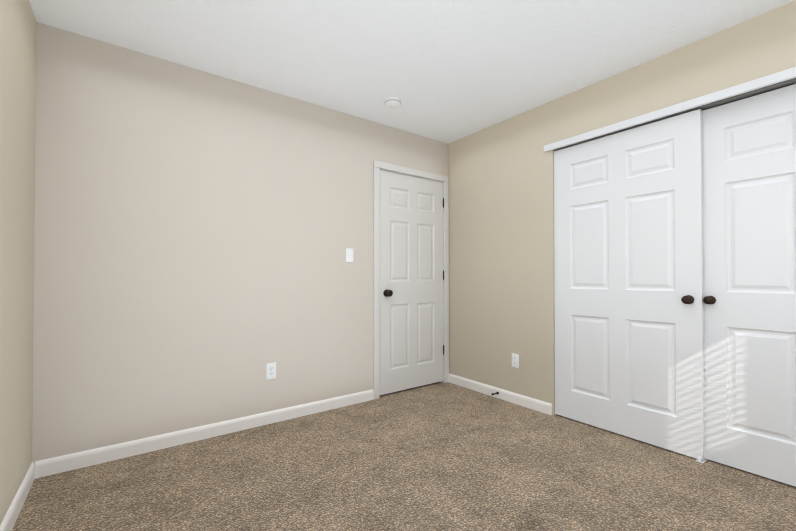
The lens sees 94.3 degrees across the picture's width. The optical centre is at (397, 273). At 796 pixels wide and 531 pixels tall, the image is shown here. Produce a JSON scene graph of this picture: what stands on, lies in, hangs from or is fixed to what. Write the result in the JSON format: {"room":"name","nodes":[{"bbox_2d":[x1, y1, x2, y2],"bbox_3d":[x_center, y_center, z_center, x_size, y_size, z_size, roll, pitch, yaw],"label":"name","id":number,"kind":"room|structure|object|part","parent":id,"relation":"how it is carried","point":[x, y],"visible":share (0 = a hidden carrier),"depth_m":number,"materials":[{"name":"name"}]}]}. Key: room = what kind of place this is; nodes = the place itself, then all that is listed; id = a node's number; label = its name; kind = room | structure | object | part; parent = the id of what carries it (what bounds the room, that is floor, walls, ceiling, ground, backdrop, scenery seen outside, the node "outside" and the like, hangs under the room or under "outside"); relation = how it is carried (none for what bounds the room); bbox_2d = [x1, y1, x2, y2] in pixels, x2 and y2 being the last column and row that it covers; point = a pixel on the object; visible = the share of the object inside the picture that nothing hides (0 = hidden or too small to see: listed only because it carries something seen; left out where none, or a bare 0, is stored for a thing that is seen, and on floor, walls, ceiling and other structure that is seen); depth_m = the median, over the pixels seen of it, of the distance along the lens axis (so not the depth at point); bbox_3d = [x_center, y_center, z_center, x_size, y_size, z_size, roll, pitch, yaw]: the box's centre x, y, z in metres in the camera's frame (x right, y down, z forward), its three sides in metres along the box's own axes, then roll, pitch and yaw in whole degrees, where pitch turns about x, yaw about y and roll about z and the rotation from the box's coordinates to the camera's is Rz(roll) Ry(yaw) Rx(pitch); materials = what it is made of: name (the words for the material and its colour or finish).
{"room":"empty bedroom","nodes":[
{"label":"empty bedroom","id":0,"kind":"room"},
{"bbox_2d":[0,0,36,524],"bbox_3d":[-0.965,-0.144,0.559,0.120,2.400,3.583,0,-1,-36],"label":"wall","id":1,"kind":"structure","parent":0,"point":[18,25],"depth_m":1.62,"materials":[{"name":"paint"}]},
{"bbox_2d":[0,462,34,530],"bbox_3d":[-0.911,1.014,0.586,0.013,0.085,3.343,0,-1,-36],"label":"baseboard","id":2,"kind":"structure","parent":1,"relation":"attached to","point":[12,514],"depth_m":1.64,"materials":[{"name":"white wood"}]},
{"bbox_2d":[32,22,447,462],"bbox_3d":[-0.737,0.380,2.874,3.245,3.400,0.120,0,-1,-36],"label":"wall","id":3,"kind":"structure","parent":0,"point":[197,232],"depth_m":2.35,"materials":[{"name":"paint"}]},
{"bbox_2d":[35,389,373,478],"bbox_3d":[-1.053,1.034,2.551,2.094,0.085,0.013,0,-1,-36],"label":"baseboard","id":4,"kind":"structure","parent":3,"relation":"attached to","point":[61,464],"depth_m":2.33,"materials":[{"name":"white wood"}]},
{"bbox_2d":[266,362,275,379],"bbox_3d":[-0.912,0.704,2.660,0.070,0.115,0.011,0,-1,-36],"label":"electrical outlet","id":5,"kind":"object","parent":3,"relation":"attached to","point":[270,370],"visible":1,"depth_m":2.66,"materials":[{"name":"white plastic"}]},
{"bbox_2d":[346,248,352,261],"bbox_3d":[-0.395,-0.149,3.046,0.070,0.115,0.019,0,-1,-36],"label":"light switch","id":6,"kind":"object","parent":3,"relation":"attached to","point":[349,254],"visible":1,"depth_m":3.05,"materials":[{"name":"white plastic"}]},
{"bbox_2d":[373,160,448,398],"bbox_3d":[0.112,0.056,3.495,0.890,2.060,0.137,0,-1,-36],"label":"door frame","id":7,"kind":"structure","parent":3,"relation":"attached to","point":[378,166],"depth_m":3.27,"materials":[{"name":"white wood"}]},
{"bbox_2d":[379,170,443,394],"bbox_3d":[0.156,0.078,3.442,0.768,1.975,0.104,0,-1,-36],"label":"entry door","id":8,"kind":"structure","parent":3,"relation":"in","point":[411,349],"depth_m":3.43,"materials":[{"name":"white wood"}]},
{"bbox_3d":[-0.082,0.174,3.243,0.066,0.066,0.069,0,-1,-36],"label":"knob","id":9,"kind":"part","parent":8,"relation":"part of","materials":[{"name":"brown metal"}]},
{"bbox_2d":[12,382,795,530],"bbox_3d":[0.579,1.118,1.717,3.995,0.100,3.633,0,-1,-36],"label":"floor","id":10,"kind":"structure","parent":0,"point":[441,456],"depth_m":1.89,"materials":[{"name":"carpet"}]},
{"bbox_2d":[695,454,707,462],"bbox_3d":[1.746,1.052,2.122,0.094,0.040,0.036,0,-1,-36],"label":"floor guide","id":11,"kind":"object","parent":10,"relation":"on","point":[699,460],"visible":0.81,"depth_m":2.10,"materials":[{"name":"white plastic"}]},
{"bbox_2d":[29,0,794,143],"bbox_3d":[0.579,-1.382,1.743,3.995,0.100,3.633,0,-1,-36],"label":"ceiling","id":12,"kind":"structure","parent":0,"point":[447,71],"depth_m":2.12,"materials":[{"name":"white paint"}]},
{"bbox_2d":[384,97,401,108],"bbox_3d":[-0.040,-1.300,2.829,0.136,0.041,0.136,0,-1,-36],"label":"smoke detector","id":13,"kind":"object","parent":12,"relation":"attached to","point":[392,102],"visible":1,"depth_m":2.79,"materials":[{"name":"white plastic"}]},
{"bbox_2d":[448,0,795,403],"bbox_3d":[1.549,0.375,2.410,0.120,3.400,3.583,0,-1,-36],"label":"wall","id":14,"kind":"structure","parent":0,"point":[500,273],"depth_m":2.99,"materials":[{"name":"paint"}]},
{"bbox_2d":[449,373,551,414],"bbox_3d":[0.839,1.041,3.252,0.013,0.085,1.108,0,-1,-36],"label":"baseboard","id":15,"kind":"structure","parent":14,"relation":"attached to","point":[527,402],"depth_m":3.15,"materials":[{"name":"white wood"}]},
{"bbox_2d":[512,353,518,367],"bbox_3d":[0.975,0.726,3.073,0.011,0.115,0.070,0,-1,-36],"label":"electrical outlet","id":16,"kind":"object","parent":14,"relation":"attached to","point":[515,360],"visible":1,"depth_m":3.07,"materials":[{"name":"white plastic"}]},
{"bbox_2d":[551,150,556,415],"bbox_3d":[1.754,0.042,2.136,0.120,2.060,1.790,0,-1,-36],"label":"trim","id":17,"kind":"structure","parent":14,"relation":"attached to","point":[553,300],"depth_m":2.82,"materials":[{"name":"paint"}]},
{"bbox_2d":[554,109,704,460],"bbox_3d":[1.452,0.064,2.452,0.090,2.000,0.895,0,-1,-36],"label":"closet door","id":18,"kind":"structure","parent":14,"relation":"in","point":[628,283],"depth_m":2.38,"materials":[{"name":"white wood"}]},
{"bbox_3d":[1.668,0.152,2.129,0.055,0.053,0.053,0,-1,-36],"label":"knob","id":19,"kind":"part","parent":18,"relation":"part of","materials":[{"name":"brown metal"}]},
{"bbox_2d":[544,67,795,151],"bbox_3d":[1.694,-0.972,2.109,0.020,0.048,1.880,0,-1,-36],"label":"trim","id":20,"kind":"structure","parent":14,"relation":"attached to","point":[772,79],"depth_m":2.14,"materials":[{"name":"white wood"}]},
{"bbox_2d":[553,78,795,150],"bbox_3d":[1.749,-0.960,2.143,0.100,0.029,1.766,0,-1,-36],"label":"trim","id":21,"kind":"structure","parent":14,"relation":"attached to","point":[786,83],"depth_m":2.05,"materials":[{"name":"silver metal"}]},
{"bbox_2d":[702,84,795,486],"bbox_3d":[2.001,0.057,1.783,0.087,2.000,0.895,0,-1,-36],"label":"closet door","id":22,"kind":"structure","parent":14,"relation":"in","point":[749,205],"depth_m":1.97,"materials":[{"name":"white wood"}]},
{"bbox_3d":[1.756,0.152,2.085,0.052,0.050,0.050,0,-1,-36],"label":"knob","id":23,"kind":"part","parent":22,"relation":"part of","materials":[{"name":"brown metal"}]}
]}

